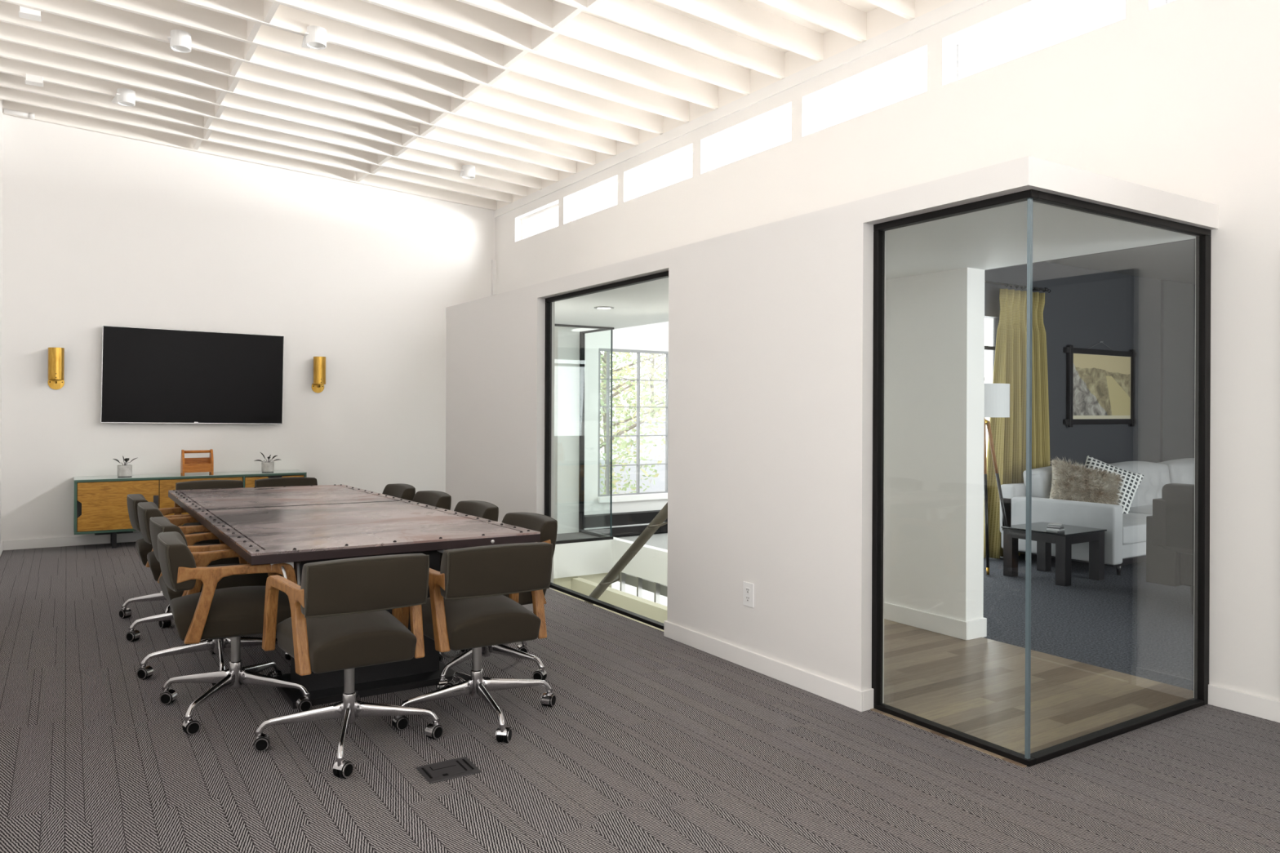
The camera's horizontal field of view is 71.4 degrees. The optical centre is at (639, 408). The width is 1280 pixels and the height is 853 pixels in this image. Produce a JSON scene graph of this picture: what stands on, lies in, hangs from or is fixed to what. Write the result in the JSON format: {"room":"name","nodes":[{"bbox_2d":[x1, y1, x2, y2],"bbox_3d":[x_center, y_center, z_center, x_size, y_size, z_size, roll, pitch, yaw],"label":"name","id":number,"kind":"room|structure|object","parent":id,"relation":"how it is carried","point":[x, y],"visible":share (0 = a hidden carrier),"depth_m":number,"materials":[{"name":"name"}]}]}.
{"room":"conference room","nodes":[
{"label":"conference room","id":0,"kind":"room"},
{"bbox_2d":[0,98,3,542],"bbox_3d":[-2.042,-0.784,2.079,0.150,4.900,15.110,0,0,-33],"label":"wall","id":1,"kind":"structure","parent":0,"point":[1,100],"depth_m":8.34,"materials":[{"name":"white paint"}]},
{"bbox_2d":[0,540,3,555],"bbox_3d":[-2.036,1.320,2.208,0.015,0.093,14.910,0,0,-33],"label":"baseboard","id":2,"kind":"structure","parent":1,"relation":"attached to","point":[2,541],"depth_m":8.32,"materials":[{"name":"white paint"}]},
{"bbox_2d":[0,114,668,541],"bbox_3d":[-2.167,-0.654,11.071,9.670,4.960,0.150,0,0,-33],"label":"wall","id":3,"kind":"structure","parent":0,"point":[100,229],"depth_m":9.56,"materials":[{"name":"white paint"}]},
{"bbox_2d":[3,108,35,119],"bbox_3d":[-5.905,-2.805,8.476,0.243,0.066,0.060,0,0,-33],"label":"conduit","id":4,"kind":"object","parent":3,"relation":"attached to","point":[31,115],"visible":1,"depth_m":8.47,"materials":[{"name":"white metal"}]},
{"bbox_2d":[48,347,64,389],"bbox_3d":[-5.663,-0.388,8.642,0.136,0.403,0.156,0,0,-33],"label":"wall sconce","id":5,"kind":"object","parent":3,"relation":"attached to","point":[55,355],"visible":1,"depth_m":8.59,"materials":[{"name":"gold metal"}]},
{"bbox_2d":[3,532,142,550],"bbox_3d":[-3.952,1.311,9.831,5.011,0.093,0.015,0,0,-33],"label":"baseboard","id":6,"kind":"structure","parent":3,"relation":"attached to","point":[13,544],"depth_m":8.75,"materials":[{"name":"white paint"}]},
{"bbox_2d":[100,325,284,424],"bbox_3d":[-4.647,-0.329,9.338,1.706,0.972,0.078,1,0,-33],"label":"television","id":7,"kind":"object","parent":3,"relation":"attached to","point":[149,375],"visible":1,"depth_m":9.28,"materials":[{"name":"black plastic"}]},
{"bbox_2d":[311,356,325,392],"bbox_3d":[-3.589,-0.379,9.976,0.136,0.403,0.156,0,0,-33],"label":"wall sconce","id":8,"kind":"object","parent":3,"relation":"attached to","point":[319,362],"visible":1,"depth_m":9.92,"materials":[{"name":"gold metal"}]},
{"bbox_2d":[584,510,667,536],"bbox_3d":[0.217,1.571,12.404,3.000,0.290,0.180,0,0,-33],"label":"baseboard heater","id":9,"kind":"object","parent":3,"relation":"attached to","point":[628,523],"visible":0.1,"depth_m":12.03,"materials":[{"name":"brown metal"}]},
{"bbox_2d":[598,493,667,502],"bbox_3d":[0.485,1.235,12.664,2.470,0.075,0.050,0,0,-33],"label":"trim","id":10,"kind":"structure","parent":3,"relation":"attached to","point":[663,495],"depth_m":12.27,"materials":[{"name":"white paint"}]},
{"bbox_2d":[598,347,668,496],"bbox_3d":[0.458,0.190,12.715,2.470,2.005,0.060,0,0,-33],"label":"window","id":11,"kind":"structure","parent":3,"relation":"in","point":[607,436],"depth_m":12.38,"materials":[{"name":"grey paint"}]},
{"bbox_2d":[0,0,953,210],"bbox_3d":[0.177,-2.752,3.560,5.370,0.550,15.210,0,0,-33],"label":"ceiling","id":12,"kind":"structure","parent":0,"point":[401,95],"depth_m":7.13,"materials":[{"name":"white paint"}]},
{"bbox_2d":[18,5,41,22],"bbox_3d":[-4.262,-2.769,6.228,0.128,0.059,0.108,0,0,-33],"label":"junction box","id":13,"kind":"object","parent":12,"relation":"attached to","point":[24,12],"visible":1,"depth_m":6.20,"materials":[{"name":"white paint"}]},
{"bbox_2d":[25,73,43,87],"bbox_3d":[-5.113,-2.774,7.523,0.128,0.059,0.108,0,0,-33],"label":"junction box","id":14,"kind":"object","parent":12,"relation":"attached to","point":[30,79],"visible":1,"depth_m":7.49,"materials":[{"name":"white paint"}]},
{"bbox_2d":[111,88,135,106],"bbox_3d":[-4.579,-2.744,7.907,0.150,0.115,0.290,0,0,-39],"label":"ceiling spotlight","id":15,"kind":"object","parent":12,"relation":"attached to","point":[123,96],"visible":1,"depth_m":7.81,"materials":[{"name":"white paint"}]},
{"bbox_2d":[167,29,191,53],"bbox_3d":[-3.432,-2.723,6.671,0.150,0.115,0.290,0,0,-19],"label":"ceiling spotlight","id":16,"kind":"object","parent":12,"relation":"attached to","point":[180,41],"visible":1,"depth_m":6.55,"materials":[{"name":"white paint"}]},
{"bbox_2d":[301,25,326,49],"bbox_3d":[-2.367,-2.671,6.478,0.150,0.115,0.290,0,0,-26],"label":"ceiling spotlight","id":17,"kind":"object","parent":12,"relation":"attached to","point":[315,37],"visible":1,"depth_m":6.37,"materials":[{"name":"white paint"}]},
{"bbox_2d":[459,164,475,178],"bbox_3d":[-1.866,-2.544,9.640,0.150,0.115,0.290,0,0,-16],"label":"ceiling spotlight","id":18,"kind":"object","parent":12,"relation":"attached to","point":[468,171],"visible":1,"depth_m":9.52,"materials":[{"name":"white paint"}]},
{"bbox_2d":[553,573,611,596],"bbox_3d":[-1.062,2.970,8.968,1.740,2.600,0.100,0,0,-33],"label":"wall","id":19,"kind":"structure","parent":0,"point":[566,582],"depth_m":9.14,"materials":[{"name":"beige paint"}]},
{"bbox_2d":[553,539,613,578],"bbox_3d":[-1.018,1.544,8.909,1.740,0.344,0.020,0,0,-33],"label":"wall","id":20,"kind":"structure","parent":19,"relation":"attached to","point":[588,557],"depth_m":9.18,"materials":[{"name":"white paint"}]},
{"bbox_2d":[572,577,666,631],"bbox_3d":[0.310,3.009,7.639,0.090,2.535,3.600,0,0,-33],"label":"wall","id":21,"kind":"structure","parent":0,"point":[644,607],"depth_m":8.26,"materials":[{"name":"beige paint"}]},
{"bbox_2d":[0,532,1279,852],"bbox_3d":[3.277,1.537,5.597,12.820,0.304,15.260,0,0,-33],"label":"floor","id":22,"kind":"structure","parent":0,"point":[650,741],"depth_m":3.61,"materials":[{"name":"carpet"}]},
{"bbox_2d":[118,493,224,628],"bbox_3d":[-3.003,0.960,5.855,0.654,0.803,0.677,0,0,41],"label":"office chair","id":23,"kind":"object","parent":22,"relation":"on","point":[143,548],"visible":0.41,"depth_m":5.67,"materials":[{"name":"grey fabric"}]},
{"bbox_2d":[125,502,247,641],"bbox_3d":[-2.652,0.962,5.362,0.691,0.803,0.713,0,0,36],"label":"office chair","id":24,"kind":"object","parent":22,"relation":"on","point":[146,510],"visible":0.35,"depth_m":5.20,"materials":[{"name":"black fabric"}]},
{"bbox_2d":[73,469,306,548],"bbox_3d":[-4.575,1.015,9.159,2.104,0.680,0.454,0,0,-33],"label":"credenza","id":25,"kind":"object","parent":22,"relation":"on","point":[100,502],"visible":0.52,"depth_m":8.63,"materials":[{"name":"green paint"}]},
{"bbox_2d":[112,456,137,477],"bbox_3d":[-5.085,0.569,8.802,0.128,0.208,0.185,0,0,24],"label":"planter","id":26,"kind":"object","parent":25,"relation":"on","point":[125,470],"visible":1,"depth_m":8.75,"materials":[{"name":"concrete"}]},
{"bbox_2d":[180,448,213,475],"bbox_3d":[-4.524,0.546,9.101,0.284,0.258,0.170,0,0,-33],"label":"wooden caddy","id":27,"kind":"object","parent":25,"relation":"on","point":[187,464],"visible":1,"depth_m":9.08,"materials":[{"name":"orange wood"}]},
{"bbox_2d":[254,452,281,472],"bbox_3d":[-3.976,0.570,9.511,0.123,0.216,0.252,0,0,37],"label":"planter","id":28,"kind":"object","parent":25,"relation":"on","point":[266,467],"visible":1,"depth_m":9.47,"materials":[{"name":"ceramic"}]},
{"bbox_2d":[160,480,243,592],"bbox_3d":[-3.194,0.960,6.709,0.665,0.803,0.655,0,0,-19],"label":"office chair","id":29,"kind":"object","parent":22,"relation":"on","point":[203,484],"visible":0.12,"depth_m":6.87,"materials":[{"name":"black fabric"}]},
{"bbox_2d":[136,516,290,686],"bbox_3d":[-2.188,0.964,4.655,0.691,0.803,0.713,0,0,33],"label":"office chair","id":30,"kind":"object","parent":22,"relation":"on","point":[157,525],"visible":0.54,"depth_m":4.54,"materials":[{"name":"black fabric"}]},
{"bbox_2d":[157,531,311,735],"bbox_3d":[-1.867,0.965,4.082,0.609,0.803,0.630,0,0,-31],"label":"office chair","id":31,"kind":"object","parent":22,"relation":"on","point":[234,613],"visible":0.89,"depth_m":3.91,"materials":[{"name":"black fabric"}]},
{"bbox_2d":[254,476,317,487],"bbox_3d":[-2.753,0.961,6.990,0.621,0.803,0.644,0,0,-44],"label":"office chair","id":32,"kind":"object","parent":22,"relation":"on","point":[295,481],"visible":0.09,"depth_m":7.19,"materials":[{"name":"brown leather"}]},
{"bbox_2d":[253,553,443,778],"bbox_3d":[-1.167,0.968,3.652,0.677,0.803,0.654,0,0,41],"label":"office chair","id":33,"kind":"object","parent":22,"relation":"on","point":[340,620],"visible":1,"depth_m":3.44,"materials":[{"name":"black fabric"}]},
{"bbox_2d":[168,484,540,709],"bbox_3d":[-2.014,0.988,5.576,1.373,0.757,3.465,0,0,-33],"label":"conference table","id":34,"kind":"object","parent":22,"relation":"on","point":[302,525],"depth_m":4.53,"materials":[{"name":"brown wood"}]},
{"bbox_2d":[436,548,455,553],"bbox_3d":[-0.887,0.698,4.528,0.273,0.052,0.113,0,0,-33],"label":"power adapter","id":35,"kind":"object","parent":34,"relation":"attached to","point":[440,551],"visible":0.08,"depth_m":4.43,"materials":[{"name":"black plastic"}]},
{"bbox_2d":[382,483,415,501],"bbox_3d":[-1.978,0.965,6.458,0.659,0.803,0.662,0,0,-18],"label":"office chair","id":36,"kind":"object","parent":22,"relation":"on","point":[406,491],"visible":0.13,"depth_m":6.53,"materials":[{"name":"brown leather"}]},
{"bbox_2d":[412,490,451,510],"bbox_3d":[-1.593,0.967,5.904,0.596,0.803,0.605,0,0,-34],"label":"office chair","id":37,"kind":"object","parent":22,"relation":"on","point":[441,500],"visible":0.07,"depth_m":5.97,"materials":[{"name":"brown leather"}]},
{"bbox_2d":[415,756,481,783],"bbox_3d":[-0.726,1.368,3.377,0.202,0.008,0.168,0,0,-32],"label":"floor outlet","id":38,"kind":"object","parent":22,"relation":"on","point":[440,771],"visible":1,"depth_m":3.36,"materials":[{"name":"grey plastic"}]},
{"bbox_2d":[440,500,498,653],"bbox_3d":[-1.189,0.968,5.243,0.690,0.803,0.691,0,0,-13],"label":"office chair","id":39,"kind":"object","parent":22,"relation":"on","point":[486,510],"visible":0.1,"depth_m":5.30,"materials":[{"name":"grey fabric"}]},
{"bbox_2d":[391,542,555,742],"bbox_3d":[-0.715,0.970,3.978,0.722,0.803,0.700,0,0,35],"label":"office chair","id":40,"kind":"object","parent":22,"relation":"on","point":[467,606],"visible":0.94,"depth_m":3.75,"materials":[{"name":"black fabric"}]},
{"bbox_2d":[435,511,557,689],"bbox_3d":[-0.781,0.970,4.625,0.632,0.803,0.634,0,0,-25],"label":"office chair","id":41,"kind":"object","parent":22,"relation":"on","point":[547,526],"visible":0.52,"depth_m":4.57,"materials":[{"name":"grey fabric"}]},
{"bbox_2d":[983,383,1009,574],"bbox_3d":[2.956,0.557,7.678,0.430,1.667,0.467,0,0,35],"label":"floor lamp","id":42,"kind":"object","parent":22,"relation":"on","point":[997,396],"visible":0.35,"depth_m":7.49,"materials":[{"name":"white fabric"}]},
{"bbox_2d":[1000,521,1106,586],"bbox_3d":[3.401,1.185,7.332,0.574,0.409,0.574,0,0,-33],"label":"side table","id":43,"kind":"object","parent":22,"relation":"on","point":[1072,535],"visible":0.98,"depth_m":7.23,"materials":[{"name":"black paint"}]},
{"bbox_2d":[1045,529,1064,533],"bbox_3d":[3.295,0.972,7.069,0.100,0.017,0.100,0,0,-33],"label":"coaster","id":44,"kind":"object","parent":43,"relation":"on","point":[1046,531],"visible":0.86,"depth_m":7.04,"materials":[{"name":"grey stone"}]},
{"bbox_2d":[1046,528,1064,531],"bbox_3d":[3.299,0.955,7.072,0.100,0.017,0.100,0,0,-41],"label":"coaster","id":45,"kind":"object","parent":44,"relation":"on","point":[1049,529],"visible":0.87,"depth_m":7.04,"materials":[{"name":"grey stone"}]},
{"bbox_2d":[1046,525,1063,528],"bbox_3d":[3.296,0.938,7.069,0.100,0.017,0.100,0,0,40],"label":"coaster","id":46,"kind":"object","parent":45,"relation":"on","point":[1047,526],"visible":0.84,"depth_m":7.03,"materials":[{"name":"grey stone"}]},
{"bbox_2d":[1048,522,1063,526],"bbox_3d":[3.299,0.921,7.072,0.100,0.017,0.100,0,0,31],"label":"coaster","id":47,"kind":"object","parent":46,"relation":"on","point":[1051,524],"visible":1,"depth_m":7.04,"materials":[{"name":"grey stone"}]},
{"bbox_2d":[1000,457,1194,575],"bbox_3d":[5.029,0.962,8.631,3.485,0.870,1.070,0,0,-33],"label":"sofa","id":48,"kind":"object","parent":22,"relation":"on","point":[1125,536],"visible":0.38,"depth_m":7.81,"materials":[{"name":"fabric"}]},
{"bbox_2d":[1022,464,1084,498],"bbox_3d":[3.994,0.759,8.313,1.070,0.472,0.318,0,0,-33],"label":"cushion","id":49,"kind":"object","parent":48,"relation":"on","point":[1041,477],"depth_m":8.00,"materials":[{"name":"fur"}]},
{"bbox_2d":[1047,456,1124,511],"bbox_3d":[3.950,0.731,7.904,0.741,0.623,0.439,0,0,10],"label":"cushion","id":50,"kind":"object","parent":48,"relation":"on","point":[1069,482],"visible":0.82,"depth_m":7.83,"materials":[{"name":"beige fur"}]},
{"bbox_2d":[1084,455,1143,513],"bbox_3d":[4.283,0.734,8.180,0.612,0.588,0.269,0,0,25],"label":"cushion","id":51,"kind":"object","parent":48,"relation":"on","point":[1131,482],"visible":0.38,"depth_m":8.10,"materials":[{"name":"white fabric"}]},
{"bbox_2d":[1122,512,1152,544],"bbox_3d":[4.192,1.036,8.004,1.090,0.196,0.920,0,0,-33],"label":"seat cushion","id":52,"kind":"object","parent":48,"relation":"on","point":[1134,524],"depth_m":7.47,"materials":[{"name":"fabric"}]},
{"bbox_2d":[1108,461,1170,507],"bbox_3d":[4.936,0.763,8.919,1.070,0.472,0.318,0,0,-33],"label":"cushion","id":53,"kind":"object","parent":48,"relation":"on","point":[1156,475],"depth_m":8.84,"materials":[{"name":"fabric"}]},
{"bbox_2d":[1128,504,1152,515],"bbox_3d":[5.134,1.040,8.610,1.090,0.196,0.920,0,0,-33],"label":"seat cushion","id":54,"kind":"object","parent":48,"relation":"on","point":[1137,508],"depth_m":8.50,"materials":[{"name":"fabric"}]},
{"bbox_2d":[1158,457,1194,484],"bbox_3d":[5.878,0.767,9.525,1.070,0.472,0.318,0,0,-33],"label":"cushion","id":55,"kind":"object","parent":48,"relation":"on","point":[1180,470],"depth_m":9.27,"materials":[{"name":"fabric"}]},
{"bbox_2d":[1146,483,1194,614],"bbox_3d":[4.237,0.956,5.856,0.770,0.875,1.400,0,0,-33],"label":"armchair","id":56,"kind":"object","parent":22,"relation":"on","point":[1170,531],"visible":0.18,"depth_m":6.09,"materials":[{"name":"grey fabric"}]},
{"bbox_2d":[613,537,667,586],"bbox_3d":[0.097,2.825,8.858,0.090,2.900,6.040,0,0,-33],"label":"wall","id":57,"kind":"structure","parent":0,"point":[650,563],"depth_m":8.85,"materials":[{"name":"white paint"}]},
{"bbox_2d":[620,572,659,604],"bbox_3d":[-0.494,1.893,9.765,0.050,0.400,3.850,0,0,-33],"label":"window","id":58,"kind":"structure","parent":57,"relation":"in","point":[639,580],"depth_m":9.00,"materials":[{"name":"silver metal"}]},
{"bbox_2d":[613,532,667,596],"bbox_3d":[1.562,1.792,10.433,4.070,0.100,4.950,0,0,-33],"label":"floor","id":59,"kind":"structure","parent":0,"point":[657,540],"depth_m":11.10,"materials":[{"name":"grey"}]},
{"bbox_2d":[445,155,1217,703],"bbox_3d":[0.418,0.358,6.349,1.466,2.638,6.144,0,0,-33],"label":"wall","id":60,"kind":"structure","parent":0,"point":[771,325],"depth_m":4.66,"materials":[{"name":"white paint"}]},
{"bbox_2d":[554,324,613,544],"bbox_3d":[-1.144,0.256,9.211,1.635,2.228,0.670,0,0,-33],"label":"window","id":61,"kind":"structure","parent":60,"relation":"in","point":[582,334],"depth_m":9.88,"materials":[{"name":"brown metal"}]},
{"bbox_2d":[544,271,668,630],"bbox_3d":[-0.176,0.474,6.282,0.263,2.656,1.887,0,0,-33],"label":"window","id":62,"kind":"structure","parent":60,"relation":"in","point":[548,374],"depth_m":6.48,"materials":[{"name":"brown metal"}]},
{"bbox_2d":[742,581,754,608],"bbox_3d":[0.576,0.988,4.734,0.011,0.128,0.084,0,0,-33],"label":"wall outlet","id":63,"kind":"object","parent":60,"relation":"attached to","point":[748,588],"visible":1,"depth_m":4.72,"materials":[{"name":"white plastic"}]},
{"bbox_2d":[746,595,750,602],"bbox_3d":[0.573,1.010,4.732,0.002,0.030,0.034,0,0,-33],"label":"receptacle","id":64,"kind":"object","parent":63,"relation":"attached to","point":[748,597],"depth_m":4.73,"materials":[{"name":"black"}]},
{"bbox_2d":[746,587,750,594],"bbox_3d":[0.573,0.966,4.732,0.002,0.030,0.034,0,0,-33],"label":"receptacle","id":65,"kind":"object","parent":63,"relation":"attached to","point":[748,589],"depth_m":4.73,"materials":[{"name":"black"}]},
{"bbox_2d":[663,620,873,711],"bbox_3d":[-0.371,1.327,6.339,0.165,0.093,5.343,0,0,-33],"label":"baseboard","id":66,"kind":"structure","parent":60,"relation":"attached to","point":[855,699],"depth_m":4.53,"materials":[{"name":"white paint"}]},
{"bbox_2d":[871,189,1211,767],"bbox_3d":[1.875,0.269,4.146,1.400,2.228,0.801,0,0,-33],"label":"window","id":67,"kind":"structure","parent":60,"relation":"in","point":[1203,238],"depth_m":4.08,"materials":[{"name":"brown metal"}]},
{"bbox_2d":[554,200,1195,328],"bbox_3d":[0.620,-0.858,6.569,1.735,0.015,5.999,0,0,-33],"label":"ceiling","id":68,"kind":"structure","parent":0,"point":[994,237],"depth_m":4.61,"materials":[{"name":"white paint"}]},
{"bbox_2d":[594,306,613,309],"bbox_3d":[-0.304,-0.850,7.519,0.170,0.008,0.170,0,0,-33],"label":"recessed light","id":69,"kind":"object","parent":68,"relation":"in","point":[597,307],"visible":1,"depth_m":7.50,"materials":[{"name":"silver metal"}]},
{"bbox_2d":[494,0,1279,701],"bbox_3d":[2.319,-0.590,5.004,0.269,4.550,14.910,0,0,-33],"label":"wall","id":70,"kind":"structure","parent":0,"point":[1180,97],"depth_m":5.19,"materials":[{"name":"white paint"}]},
{"bbox_2d":[491,259,496,295],"bbox_3d":[-1.832,-1.417,11.166,0.050,0.892,0.050,0,0,-33],"label":"trim","id":71,"kind":"structure","parent":70,"relation":"attached to","point":[493,261],"depth_m":11.14,"materials":[{"name":"white paint"}]},
{"bbox_2d":[521,203,558,239],"bbox_3d":[-1.108,-2.147,10.286,0.040,0.290,1.125,0,0,-33],"label":"window","id":72,"kind":"structure","parent":70,"relation":"in","point":[524,220],"depth_m":10.52,"materials":[{"name":"white glass"}]},
{"bbox_2d":[570,178,617,221],"bbox_3d":[-0.435,-2.144,9.241,0.040,0.290,1.125,0,0,-33],"label":"window","id":73,"kind":"structure","parent":70,"relation":"in","point":[574,199],"depth_m":9.45,"materials":[{"name":"white paint"}]},
{"bbox_2d":[631,147,693,199],"bbox_3d":[0.237,-2.141,8.196,0.040,0.290,1.125,0,0,-33],"label":"window","id":74,"kind":"structure","parent":70,"relation":"in","point":[633,175],"depth_m":8.37,"materials":[{"name":"white glass"}]},
{"bbox_2d":[493,0,990,217],"bbox_3d":[2.206,-2.424,4.926,0.018,0.088,14.910,0,0,-33],"label":"ceiling beam","id":75,"kind":"structure","parent":70,"relation":"attached to","point":[955,7],"depth_m":6.75,"materials":[{"name":"white paint"}]},
{"bbox_2d":[708,106,791,170],"bbox_3d":[0.909,-2.138,7.152,0.040,0.290,1.125,0,0,-33],"label":"window","id":76,"kind":"structure","parent":70,"relation":"in","point":[712,143],"depth_m":7.29,"materials":[{"name":"white paint"}]},
{"bbox_2d":[810,51,927,133],"bbox_3d":[1.581,-2.135,6.107,0.040,0.290,1.125,0,0,-33],"label":"window","id":77,"kind":"structure","parent":70,"relation":"in","point":[814,102],"depth_m":6.20,"materials":[{"name":"white paint"}]},
{"bbox_2d":[951,0,1072,81],"bbox_3d":[2.254,-2.132,5.062,0.040,0.290,1.125,0,0,-33],"label":"window","id":78,"kind":"structure","parent":70,"relation":"in","point":[956,44],"depth_m":5.30,"materials":[{"name":"white paint"}]},
{"bbox_2d":[884,602,1279,723],"bbox_3d":[2.271,1.329,4.970,0.195,0.113,14.895,0,0,-33],"label":"baseboard","id":79,"kind":"structure","parent":70,"relation":"attached to","point":[975,628],"depth_m":5.33,"materials":[{"name":"white paint"}]},
{"bbox_2d":[1158,0,1169,5],"bbox_3d":[2.926,-2.129,4.017,0.040,0.290,1.125,0,0,-33],"label":"window","id":80,"kind":"structure","parent":70,"relation":"in","point":[1160,2],"depth_m":4.46,"materials":[{"name":"white paint"}]},
{"bbox_2d":[984,262,1195,466],"bbox_3d":[4.125,-0.082,9.009,7.314,2.950,0.150,0,0,-33],"label":"wall","id":81,"kind":"structure","parent":0,"point":[1084,308],"depth_m":9.66,"materials":[{"name":"grey paint"}]},
{"bbox_2d":[984,316,999,350],"bbox_3d":[2.451,0.254,7.934,2.410,2.263,0.050,0,0,-33],"label":"window","id":82,"kind":"structure","parent":81,"relation":"in","point":[997,320],"depth_m":8.56,"materials":[{"name":"brown metal"}]},
{"bbox_2d":[984,280,1048,291],"bbox_3d":[2.750,-1.169,7.979,2.850,0.036,0.146,0,0,-33],"label":"curtain rod","id":83,"kind":"object","parent":81,"relation":"attached to","point":[987,282],"visible":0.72,"depth_m":8.43,"materials":[{"name":"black metal"}]},
{"bbox_2d":[983,284,1050,558],"bbox_3d":[3.614,0.104,8.468,1.023,2.549,0.162,0,0,-32],"label":"curtain","id":84,"kind":"object","parent":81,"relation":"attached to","point":[1008,433],"visible":0.67,"depth_m":8.40,"materials":[{"name":"yellow fabric"}]},
{"bbox_2d":[1064,341,1137,426],"bbox_3d":[4.875,-0.261,9.401,1.320,0.904,0.042,0,0,-33],"label":"print","id":85,"kind":"object","parent":81,"relation":"attached to","point":[1102,383],"visible":1,"depth_m":9.39,"materials":[{"name":"beige paper"}]},
{"bbox_2d":[984,238,1195,270],"bbox_3d":[2.629,-1.157,4.601,0.020,0.632,5.700,0,0,-33],"label":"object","id":86,"kind":"structure","parent":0,"point":[1193,238],"depth_m":4.83,"materials":[{"name":"grey paint"}]},
{"bbox_2d":[1044,239,1195,284],"bbox_3d":[5.748,-1.510,6.607,7.434,0.100,5.940,0,0,-33],"label":"ceiling","id":87,"kind":"structure","parent":0,"point":[1172,261],"depth_m":8.90,"materials":[{"name":"grey paint"}]},
{"label":"outside","id":88,"kind":"structure","parent":0,"visible":0},
{"bbox_2d":[611,581,666,606],"bbox_3d":[3.951,4.642,32.639,38.000,0.100,29.400,0,0,-33],"label":"ground","id":89,"kind":"structure","parent":88,"point":[630,589],"depth_m":22.12,"materials":[{"name":"grey"}]},
{"bbox_2d":[600,351,665,494],"bbox_3d":[-1.097,1.311,17.733,3.223,6.535,3.204,0,0,-33],"label":"tree","id":90,"kind":"object","parent":89,"relation":"on","point":[624,430],"visible":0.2,"depth_m":17.60,"materials":[{"name":"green plant"}]},
{"bbox_2d":[600,417,665,493],"bbox_3d":[1.661,2.507,37.045,13.100,4.150,5.700,0,0,-33],"label":"building","id":91,"kind":"structure","parent":89,"relation":"on","point":[660,481],"depth_m":33.07,"materials":[{"name":"grey paint"}]},
{"bbox_2d":[600,351,666,494],"bbox_3d":[-1.037,-0.029,27.863,5.029,9.212,5.034,0,0,-33],"label":"tree","id":92,"kind":"object","parent":89,"relation":"on","point":[604,409],"visible":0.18,"depth_m":27.82,"materials":[{"name":"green plant"}]},
{"bbox_2d":[600,351,666,418],"bbox_3d":[0.669,-0.530,46.219,8.033,10.227,8.105,0,0,-33],"label":"tree","id":93,"kind":"object","parent":89,"relation":"on","point":[652,361],"visible":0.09,"depth_m":46.19,"materials":[{"name":"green plant"}]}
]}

